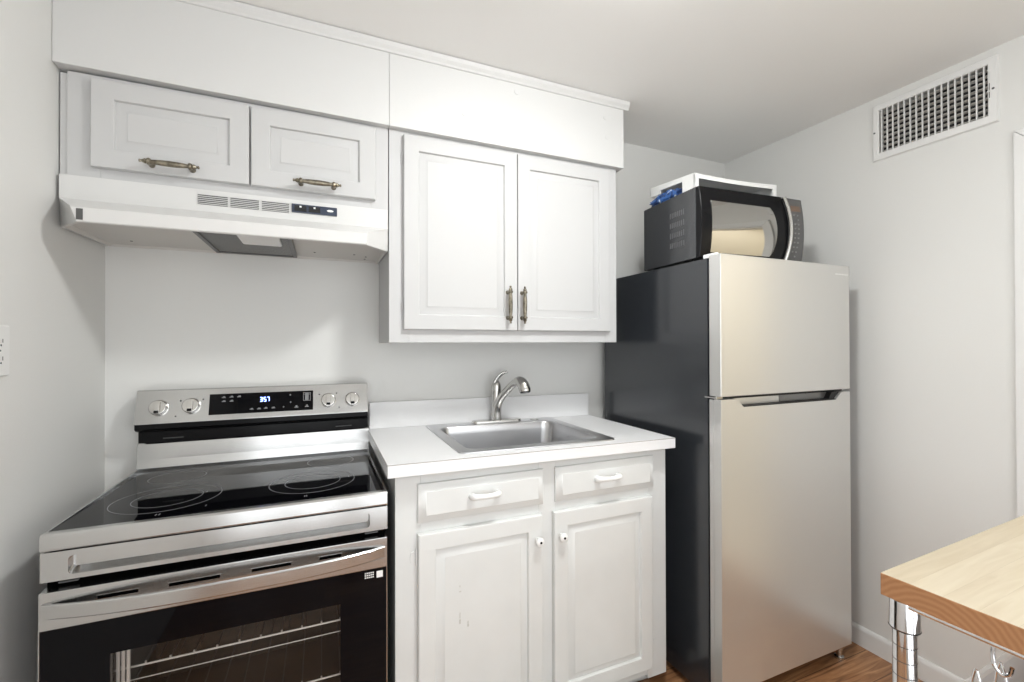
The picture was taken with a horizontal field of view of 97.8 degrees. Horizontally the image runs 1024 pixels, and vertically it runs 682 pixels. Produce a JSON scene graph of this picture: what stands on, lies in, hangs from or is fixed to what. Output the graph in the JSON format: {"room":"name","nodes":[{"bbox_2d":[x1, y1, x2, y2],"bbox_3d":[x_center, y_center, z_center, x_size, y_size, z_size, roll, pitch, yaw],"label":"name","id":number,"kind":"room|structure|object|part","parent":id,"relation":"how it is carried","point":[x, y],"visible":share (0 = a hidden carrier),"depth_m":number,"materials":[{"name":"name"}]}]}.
{"room":"kitchen","nodes":[
{"label":"kitchen","id":0,"kind":"room"},
{"bbox_2d":[0,0,104,681],"bbox_3d":[-0.935,0.126,0.317,0.100,2.450,2.600,0,0,-23],"label":"wall","id":1,"kind":"structure","parent":0,"point":[52,276],"depth_m":1.17,"materials":[{"name":"white paint"}]},
{"bbox_2d":[0,325,9,375],"bbox_3d":[-1.177,0.022,1.025,0.007,0.117,0.072,0,0,-23],"label":"wall outlet","id":2,"kind":"object","parent":1,"relation":"attached to","point":[4,330],"visible":1,"depth_m":1.04,"materials":[{"name":"white paint"}]},
{"bbox_2d":[0,335,4,347],"bbox_3d":[-1.175,0.002,1.026,0.002,0.029,0.032,0,0,-23],"label":"receptacle","id":3,"kind":"object","parent":2,"relation":"attached to","point":[2,337],"depth_m":1.03,"materials":[{"name":"white paint"}]},
{"bbox_2d":[0,353,4,365],"bbox_3d":[-1.175,0.043,1.026,0.002,0.029,0.032,0,0,-23],"label":"receptacle","id":4,"kind":"object","parent":2,"relation":"attached to","point":[2,355],"depth_m":1.03,"materials":[{"name":"white paint"}]},
{"bbox_2d":[52,0,623,171],"bbox_3d":[-0.452,-0.914,1.757,1.914,0.304,0.337,0,0,-23],"label":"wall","id":5,"kind":"structure","parent":0,"point":[169,44],"depth_m":1.49,"materials":[{"name":"white paint"}]},
{"bbox_2d":[175,0,629,110],"bbox_3d":[-0.438,-1.037,1.755,1.935,0.034,0.353,0,0,-23],"label":"trim","id":6,"kind":"structure","parent":5,"relation":"attached to","point":[232,7],"depth_m":1.58,"materials":[{"name":"white paint"}]},
{"bbox_2d":[105,143,724,490],"bbox_3d":[-0.081,0.135,2.145,3.100,2.450,0.100,0,0,-23],"label":"wall","id":7,"kind":"structure","parent":0,"point":[174,319],"depth_m":1.76,"materials":[{"name":"white paint"}]},
{"bbox_2d":[60,71,387,209],"bbox_3d":[-0.907,-0.615,1.542,0.900,0.294,0.371,0,0,-23],"label":"upper cabinet","id":8,"kind":"object","parent":7,"relation":"attached to","point":[114,129],"visible":0.96,"depth_m":1.38,"materials":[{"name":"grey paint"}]},
{"bbox_3d":[-1.008,-0.519,1.320,0.147,0.020,0.041,0,0,-23],"label":"handle","id":9,"kind":"part","parent":8,"relation":"part of","materials":[{"name":"gold metal"}]},
{"bbox_3d":[-1.017,-0.622,1.348,0.392,0.252,0.020,0,0,-23],"label":"door","id":10,"kind":"part","parent":8,"relation":"part of","materials":[{"name":"grey paint"}]},
{"bbox_2d":[59,173,387,263],"bbox_3d":[-0.894,-0.390,1.514,0.894,0.154,0.430,0,0,-23],"label":"range hood","id":11,"kind":"object","parent":8,"relation":"attached to","point":[108,212],"visible":1,"depth_m":1.39,"materials":[{"name":"white metal"}]},
{"bbox_2d":[197,193,227,206],"bbox_3d":[-0.929,-0.438,1.389,0.081,0.032,0.007,0,0,-23],"label":"vent grille","id":12,"kind":"object","parent":11,"relation":"attached to","point":[203,199],"depth_m":1.39,"materials":[{"name":"grey plastic"}]},
{"bbox_2d":[230,197,258,209],"bbox_3d":[-0.850,-0.438,1.423,0.081,0.032,0.007,0,0,-23],"label":"vent grille","id":13,"kind":"object","parent":11,"relation":"attached to","point":[236,203],"depth_m":1.42,"materials":[{"name":"grey plastic"}]},
{"bbox_2d":[261,200,289,212],"bbox_3d":[-0.770,-0.438,1.456,0.081,0.032,0.007,0,0,-23],"label":"vent grille","id":14,"kind":"object","parent":11,"relation":"attached to","point":[267,206],"depth_m":1.46,"materials":[{"name":"grey plastic"}]},
{"bbox_2d":[294,205,306,211],"bbox_3d":[-0.700,-0.440,1.479,0.036,0.020,0.005,0,0,-23],"label":"rocker switch","id":15,"kind":"object","parent":11,"relation":"attached to","point":[297,208],"depth_m":1.48,"materials":[{"name":"black plastic"}]},
{"bbox_3d":[-0.662,-0.440,1.502,0.140,0.028,0.008,0,0,-23],"label":"switch panel","id":16,"kind":"part","parent":11,"relation":"part of","materials":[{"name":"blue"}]},
{"bbox_2d":[309,206,319,212],"bbox_3d":[-0.661,-0.440,1.495,0.035,0.020,0.005,0,0,-23],"label":"rocker switch","id":17,"kind":"object","parent":11,"relation":"attached to","point":[312,209],"depth_m":1.50,"materials":[{"name":"black plastic"}]},
{"bbox_3d":[-0.657,-0.622,1.501,0.380,0.252,0.020,0,0,-23],"label":"door","id":18,"kind":"part","parent":8,"relation":"part of","materials":[{"name":"grey paint"}]},
{"bbox_3d":[-0.642,-0.519,1.475,0.147,0.020,0.041,0,0,-23],"label":"handle","id":19,"kind":"part","parent":8,"relation":"part of","materials":[{"name":"gold metal"}]},
{"bbox_2d":[369,393,587,428],"bbox_3d":[-0.105,0.315,2.067,1.062,0.110,0.018,1,-1,-23],"label":"backsplash","id":20,"kind":"structure","parent":7,"relation":"attached to","point":[387,414],"depth_m":2.02,"materials":[{"name":"white laminate"}]},
{"bbox_2d":[379,129,615,342],"bbox_3d":[-0.038,-0.378,1.909,0.982,0.768,0.371,0,0,-23],"label":"upper cabinet","id":21,"kind":"object","parent":7,"relation":"attached to","point":[486,244],"visible":1,"depth_m":1.75,"materials":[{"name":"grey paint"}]},
{"bbox_3d":[-0.187,-0.394,1.699,0.445,0.704,0.020,0,0,-23],"label":"door","id":22,"kind":"part","parent":21,"relation":"part of","materials":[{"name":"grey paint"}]},
{"bbox_3d":[-0.009,-0.141,1.740,0.020,0.147,0.041,0,0,-23],"label":"handle","id":23,"kind":"part","parent":21,"relation":"part of","materials":[{"name":"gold metal"}]},
{"bbox_3d":[0.047,-0.141,1.764,0.020,0.147,0.041,0,0,-23],"label":"handle","id":24,"kind":"part","parent":21,"relation":"part of","materials":[{"name":"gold metal"}]},
{"bbox_3d":[0.222,-0.393,1.872,0.439,0.704,0.020,0,0,-23],"label":"door","id":25,"kind":"part","parent":21,"relation":"part of","materials":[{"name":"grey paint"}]},
{"bbox_2d":[234,0,1023,163],"bbox_3d":[0.424,-1.098,0.956,3.100,0.100,2.700,0,0,-23],"label":"ceiling","id":26,"kind":"structure","parent":0,"point":[720,81],"depth_m":1.59,"materials":[{"name":"white paint"}]},
{"bbox_2d":[638,642,922,681],"bbox_3d":[0.429,1.382,0.941,3.100,0.060,2.700,0,0,-23],"label":"floor","id":27,"kind":"structure","parent":0,"point":[859,664],"depth_m":1.83,"materials":[{"name":"brown wood"}]},
{"bbox_2d":[38,383,386,681],"bbox_3d":[-0.817,0.762,1.401,0.757,1.190,0.675,0,0,-23],"label":"electric range","id":28,"kind":"object","parent":27,"relation":"on","point":[246,540],"visible":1,"depth_m":1.25,"materials":[{"name":"silver metal"}]},
{"bbox_3d":[-1.195,0.228,1.508,0.056,0.055,0.039,0,0,-23],"label":"knob","id":29,"kind":"part","parent":28,"relation":"part of","materials":[{"name":"silver metal"}]},
{"bbox_3d":[-1.111,0.226,1.545,0.056,0.055,0.039,0,0,-23],"label":"knob","id":30,"kind":"part","parent":28,"relation":"part of","materials":[{"name":"silver metal"}]},
{"bbox_2d":[38,533,386,681],"bbox_3d":[-0.789,0.855,1.337,0.752,0.583,0.536,0,0,-23],"label":"oven","id":31,"kind":"object","parent":28,"relation":"in","point":[315,610],"depth_m":1.18,"materials":[{"name":"black glass"}]},
{"bbox_2d":[39,449,386,552],"bbox_3d":[-0.825,0.458,1.419,0.757,0.040,0.592,0,0,-23],"label":"cooktop","id":32,"kind":"object","parent":28,"relation":"in","point":[159,502],"depth_m":1.26,"materials":[{"name":"black glass"}]},
{"bbox_3d":[-0.931,0.224,1.669,0.742,0.112,0.099,0,0,-23],"label":"control panel","id":33,"kind":"part","parent":28,"relation":"part of","materials":[{"name":"silver metal"}]},
{"bbox_3d":[-0.914,0.225,1.641,0.335,0.072,0.023,0,0,-23],"label":"display panel","id":34,"kind":"part","parent":28,"relation":"part of","materials":[{"name":"black glass"}]},
{"bbox_3d":[-0.705,0.229,1.716,0.056,0.055,0.039,0,0,-23],"label":"knob","id":35,"kind":"part","parent":28,"relation":"part of","materials":[{"name":"silver metal"}]},
{"bbox_3d":[-0.625,0.229,1.750,0.056,0.055,0.039,0,0,-23],"label":"knob","id":36,"kind":"part","parent":28,"relation":"part of","materials":[{"name":"silver metal"}]},
{"bbox_2d":[375,449,665,681],"bbox_3d":[0.024,0.886,1.784,1.036,0.943,0.631,0,0,-23],"label":"base cabinet","id":37,"kind":"object","parent":27,"relation":"on","point":[550,571],"visible":0.94,"depth_m":1.50,"materials":[{"name":"white paint"}]},
{"bbox_3d":[-0.089,0.497,1.444,0.428,0.119,0.019,0,0,-23],"label":"drawer","id":38,"kind":"part","parent":37,"relation":"part of","materials":[{"name":"white paint"}]},
{"bbox_3d":[-0.092,0.916,1.440,0.422,0.655,0.019,0,0,-23],"label":"door","id":39,"kind":"part","parent":37,"relation":"part of","materials":[{"name":"white paint"}]},
{"bbox_3d":[-0.081,0.492,1.419,0.109,0.025,0.037,0,0,-23],"label":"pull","id":40,"kind":"part","parent":37,"relation":"part of","materials":[{"name":"white plastic"}]},
{"bbox_2d":[369,393,674,478],"bbox_3d":[0.012,0.333,1.790,1.074,0.149,0.620,1,-1,-23],"label":"countertop","id":41,"kind":"structure","parent":37,"relation":"on","point":[400,439],"depth_m":1.76,"materials":[{"name":"white laminate"}]},
{"bbox_2d":[472,370,530,423],"bbox_3d":[-0.034,0.248,1.940,0.236,0.232,0.232,1,-1,-23],"label":"faucet","id":42,"kind":"object","parent":41,"relation":"on","point":[498,396],"visible":1,"depth_m":1.99,"materials":[{"name":"silver metal"}]},
{"bbox_3d":[-0.069,0.359,2.018,0.236,0.012,0.054,1,-1,-23],"label":"deck plate","id":43,"kind":"part","parent":42,"relation":"part of","materials":[{"name":"silver metal"}]},
{"bbox_3d":[-0.054,0.170,2.027,0.068,0.073,0.026,0,0,-10],"label":"lever","id":44,"kind":"part","parent":42,"relation":"part of","materials":[{"name":"silver metal"}]},
{"bbox_3d":[-0.025,0.256,1.975,0.045,0.203,0.171,0,0,-45],"label":"spout","id":45,"kind":"part","parent":42,"relation":"part of","materials":[{"name":"silver metal"}]},
{"bbox_2d":[426,417,614,453],"bbox_3d":[0.007,0.465,1.800,0.610,0.211,0.548,1,-1,-23],"label":"sink","id":46,"kind":"object","parent":41,"relation":"in","point":[465,437],"visible":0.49,"depth_m":1.94,"materials":[{"name":"silver metal"}]},
{"bbox_3d":[0.092,0.671,1.494,0.031,0.031,0.028,0,0,-23],"label":"knob","id":47,"kind":"part","parent":37,"relation":"part of","materials":[{"name":"white plastic"}]},
{"bbox_3d":[0.175,0.671,1.530,0.031,0.031,0.028,0,0,-23],"label":"knob","id":48,"kind":"part","parent":37,"relation":"part of","materials":[{"name":"white plastic"}]},
{"bbox_3d":[0.338,0.916,1.622,0.424,0.655,0.018,0,0,-23],"label":"door","id":49,"kind":"part","parent":37,"relation":"part of","materials":[{"name":"white paint"}]},
{"bbox_3d":[0.347,0.497,1.628,0.426,0.119,0.019,0,0,-23],"label":"drawer","id":50,"kind":"part","parent":37,"relation":"part of","materials":[{"name":"white paint"}]},
{"bbox_3d":[0.350,0.492,1.602,0.111,0.025,0.037,0,0,-23],"label":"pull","id":51,"kind":"part","parent":37,"relation":"part of","materials":[{"name":"white plastic"}]},
{"bbox_2d":[604,252,851,681],"bbox_3d":[0.950,0.518,2.078,0.744,1.679,0.723,0,0,-23],"label":"refrigerator","id":52,"kind":"object","parent":27,"relation":"on","point":[743,361],"visible":0.94,"depth_m":1.74,"materials":[{"name":"grey metal"}]},
{"bbox_2d":[644,186,803,270],"bbox_3d":[0.924,-0.454,1.957,0.550,0.290,0.380,0,0,-19],"label":"microwave oven","id":53,"kind":"object","parent":52,"relation":"on","point":[699,221],"visible":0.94,"depth_m":1.80,"materials":[{"name":"black metal"}]},
{"bbox_2d":[649,188,681,206],"bbox_3d":[0.680,-0.625,1.955,0.063,0.052,0.222,0,0,-19],"label":"plastic bag","id":54,"kind":"object","parent":53,"relation":"on","point":[668,194],"visible":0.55,"depth_m":1.92,"materials":[{"name":"blue plastic"}]},
{"bbox_2d":[650,173,776,197],"bbox_3d":[0.887,-0.650,1.988,0.437,0.102,0.285,0,0,-19],"label":"rack","id":55,"kind":"object","parent":53,"relation":"on","point":[690,181],"visible":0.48,"depth_m":1.90,"materials":[{"name":"white"}]},
{"bbox_3d":[0.929,-0.461,1.791,0.444,0.274,0.029,0,0,-19],"label":"door","id":56,"kind":"part","parent":53,"relation":"part of","materials":[{"name":"black glass"}]},
{"bbox_3d":[1.138,-0.461,1.848,0.042,0.271,0.019,0,0,15],"label":"handle","id":57,"kind":"part","parent":53,"relation":"part of","materials":[{"name":"silver metal"}]},
{"bbox_3d":[1.179,-0.461,1.877,0.117,0.274,0.029,0,0,-19],"label":"control panel","id":58,"kind":"part","parent":53,"relation":"part of","materials":[{"name":"grey plastic"}]},
{"bbox_3d":[1.080,-0.057,1.774,0.742,0.520,0.053,0,0,-23],"label":"freezer door","id":59,"kind":"part","parent":52,"relation":"part of","materials":[{"name":"silver metal"}]},
{"bbox_3d":[1.082,0.746,1.770,0.742,1.066,0.053,0,0,-23],"label":"door","id":60,"kind":"part","parent":52,"relation":"part of","materials":[{"name":"silver metal"}]},
{"bbox_2d":[880,515,1023,681],"bbox_3d":[1.183,0.875,0.534,0.764,0.944,0.937,0,0,-25],"label":"kitchen cart","id":61,"kind":"object","parent":27,"relation":"on","point":[973,586],"visible":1,"depth_m":0.75,"materials":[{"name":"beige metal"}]},
{"bbox_3d":[0.675,0.859,0.766,0.034,0.831,0.034,0,0,-25],"label":"post","id":62,"kind":"part","parent":61,"relation":"part of","materials":[{"name":"silver metal"}]},
{"bbox_3d":[1.185,0.445,0.529,0.753,0.008,0.911,0,0,-25],"label":"rail","id":63,"kind":"part","parent":61,"relation":"part of","materials":[{"name":"silver metal"}]},
{"bbox_2d":[963,652,1023,681],"bbox_3d":[1.007,0.803,0.719,0.460,0.338,0.350,0,0,-25],"label":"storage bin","id":64,"kind":"object","parent":61,"relation":"on","point":[987,673],"visible":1,"depth_m":0.89,"materials":[{"name":"white plastic"}]},
{"bbox_2d":[990,645,1014,677],"bbox_3d":[0.713,0.464,0.658,0.005,0.052,0.039,0,0,-23],"label":"hook","id":65,"kind":"object","parent":61,"relation":"hanging from","point":[1011,670],"visible":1,"depth_m":0.66,"materials":[{"name":"silver metal"}]},
{"bbox_2d":[970,662,1006,681],"bbox_3d":[0.716,0.586,0.651,0.004,0.234,0.098,0,0,-23],"label":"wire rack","id":66,"kind":"object","parent":65,"relation":"hanging from","point":[975,671],"visible":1,"depth_m":0.66,"materials":[{"name":"silver metal"}]},
{"bbox_2d":[724,35,1023,679],"bbox_3d":[1.827,0.127,1.488,0.100,2.450,2.600,0,0,-23],"label":"wall","id":67,"kind":"structure","parent":0,"point":[924,235],"depth_m":1.80,"materials":[{"name":"white paint"}]},
{"bbox_2d":[851,621,963,681],"bbox_3d":[1.508,1.313,2.096,0.013,0.085,1.214,0,0,-23],"label":"baseboard","id":68,"kind":"structure","parent":67,"relation":"attached to","point":[880,646],"depth_m":1.89,"materials":[{"name":"white paint"}]},
{"bbox_2d":[873,54,999,162],"bbox_3d":[1.692,-0.899,1.784,0.108,0.241,0.394,0,0,-23],"label":"air vent","id":69,"kind":"object","parent":67,"relation":"in","point":[971,103],"visible":0.99,"depth_m":1.75,"materials":[{"name":"white metal"}]},
{"bbox_3d":[1.587,-0.900,1.917,0.006,0.184,0.004,0,0,-23],"label":"vertical blade","id":70,"kind":"part","parent":69,"relation":"part of","materials":[{"name":"white paint"}]},
{"bbox_3d":[1.594,-0.900,1.898,0.006,0.184,0.004,0,0,-23],"label":"vertical blade","id":71,"kind":"part","parent":69,"relation":"part of","materials":[{"name":"white paint"}]},
{"bbox_3d":[1.602,-0.901,1.880,0.006,0.184,0.004,0,0,-23],"label":"vertical blade","id":72,"kind":"part","parent":69,"relation":"part of","materials":[{"name":"white paint"}]},
{"bbox_3d":[1.610,-0.901,1.861,0.006,0.184,0.004,0,0,-23],"label":"vertical blade","id":73,"kind":"part","parent":69,"relation":"part of","materials":[{"name":"white paint"}]},
{"bbox_3d":[1.618,-0.901,1.843,0.006,0.184,0.004,0,0,-23],"label":"vertical blade","id":74,"kind":"part","parent":69,"relation":"part of","materials":[{"name":"white paint"}]},
{"bbox_3d":[1.626,-0.901,1.824,0.006,0.184,0.004,0,0,-23],"label":"vertical blade","id":75,"kind":"part","parent":69,"relation":"part of","materials":[{"name":"white paint"}]},
{"bbox_3d":[1.634,-0.901,1.806,0.006,0.184,0.004,0,0,-23],"label":"vertical blade","id":76,"kind":"part","parent":69,"relation":"part of","materials":[{"name":"white paint"}]},
{"bbox_3d":[1.641,-0.901,1.787,0.006,0.184,0.004,0,0,-23],"label":"vertical blade","id":77,"kind":"part","parent":69,"relation":"part of","materials":[{"name":"white paint"}]},
{"bbox_3d":[1.649,-0.901,1.768,0.006,0.184,0.004,0,0,-23],"label":"vertical blade","id":78,"kind":"part","parent":69,"relation":"part of","materials":[{"name":"white paint"}]},
{"bbox_3d":[1.660,-0.979,1.774,0.014,0.005,0.342,0,0,-23],"label":"horizontal blade","id":79,"kind":"part","parent":69,"relation":"part of","materials":[{"name":"grey metal"}]},
{"bbox_3d":[1.660,-0.958,1.774,0.014,0.005,0.342,0,0,-23],"label":"horizontal blade","id":80,"kind":"part","parent":69,"relation":"part of","materials":[{"name":"grey metal"}]},
{"bbox_3d":[1.660,-0.938,1.773,0.014,0.005,0.342,0,0,-23],"label":"horizontal blade","id":81,"kind":"part","parent":69,"relation":"part of","materials":[{"name":"grey metal"}]},
{"bbox_3d":[1.660,-0.917,1.773,0.014,0.005,0.342,0,0,-23],"label":"horizontal blade","id":82,"kind":"part","parent":69,"relation":"part of","materials":[{"name":"grey metal"}]},
{"bbox_3d":[1.660,-0.897,1.773,0.014,0.005,0.342,0,0,-23],"label":"horizontal blade","id":83,"kind":"part","parent":69,"relation":"part of","materials":[{"name":"grey metal"}]},
{"bbox_3d":[1.660,-0.876,1.773,0.014,0.005,0.342,0,0,-23],"label":"horizontal blade","id":84,"kind":"part","parent":69,"relation":"part of","materials":[{"name":"grey metal"}]},
{"bbox_3d":[1.661,-0.856,1.773,0.014,0.005,0.342,0,0,-23],"label":"horizontal blade","id":85,"kind":"part","parent":69,"relation":"part of","materials":[{"name":"grey metal"}]},
{"bbox_3d":[1.661,-0.836,1.773,0.014,0.005,0.342,0,0,-23],"label":"horizontal blade","id":86,"kind":"part","parent":69,"relation":"part of","materials":[{"name":"grey metal"}]},
{"bbox_3d":[1.657,-0.901,1.750,0.006,0.184,0.004,0,0,-23],"label":"vertical blade","id":87,"kind":"part","parent":69,"relation":"part of","materials":[{"name":"white paint"}]},
{"bbox_3d":[1.661,-0.815,1.773,0.014,0.005,0.342,0,0,-23],"label":"horizontal blade","id":88,"kind":"part","parent":69,"relation":"part of","materials":[{"name":"grey metal"}]},
{"bbox_3d":[1.665,-0.902,1.731,0.006,0.184,0.004,0,0,-23],"label":"vertical blade","id":89,"kind":"part","parent":69,"relation":"part of","materials":[{"name":"white paint"}]},
{"bbox_3d":[1.673,-0.902,1.713,0.006,0.184,0.004,0,0,-23],"label":"vertical blade","id":90,"kind":"part","parent":69,"relation":"part of","materials":[{"name":"white paint"}]},
{"bbox_3d":[1.681,-0.902,1.694,0.006,0.184,0.004,0,0,-23],"label":"vertical blade","id":91,"kind":"part","parent":69,"relation":"part of","materials":[{"name":"white paint"}]},
{"bbox_3d":[1.689,-0.902,1.676,0.006,0.184,0.004,0,0,-23],"label":"vertical blade","id":92,"kind":"part","parent":69,"relation":"part of","materials":[{"name":"white paint"}]},
{"bbox_3d":[1.696,-0.902,1.657,0.006,0.184,0.004,0,0,-23],"label":"vertical blade","id":93,"kind":"part","parent":69,"relation":"part of","materials":[{"name":"white paint"}]},
{"bbox_3d":[1.704,-0.902,1.639,0.006,0.184,0.004,0,0,-23],"label":"vertical blade","id":94,"kind":"part","parent":69,"relation":"part of","materials":[{"name":"white paint"}]},
{"bbox_3d":[1.712,-0.902,1.620,0.006,0.184,0.004,0,0,-23],"label":"vertical blade","id":95,"kind":"part","parent":69,"relation":"part of","materials":[{"name":"white paint"}]},
{"bbox_2d":[1013,128,1023,517],"bbox_3d":[1.929,0.310,1.106,0.015,2.078,0.951,0,0,-23],"label":"trim","id":96,"kind":"structure","parent":67,"relation":"attached to","point":[1018,139],"depth_m":1.53,"materials":[{"name":"white paint"}]}
]}

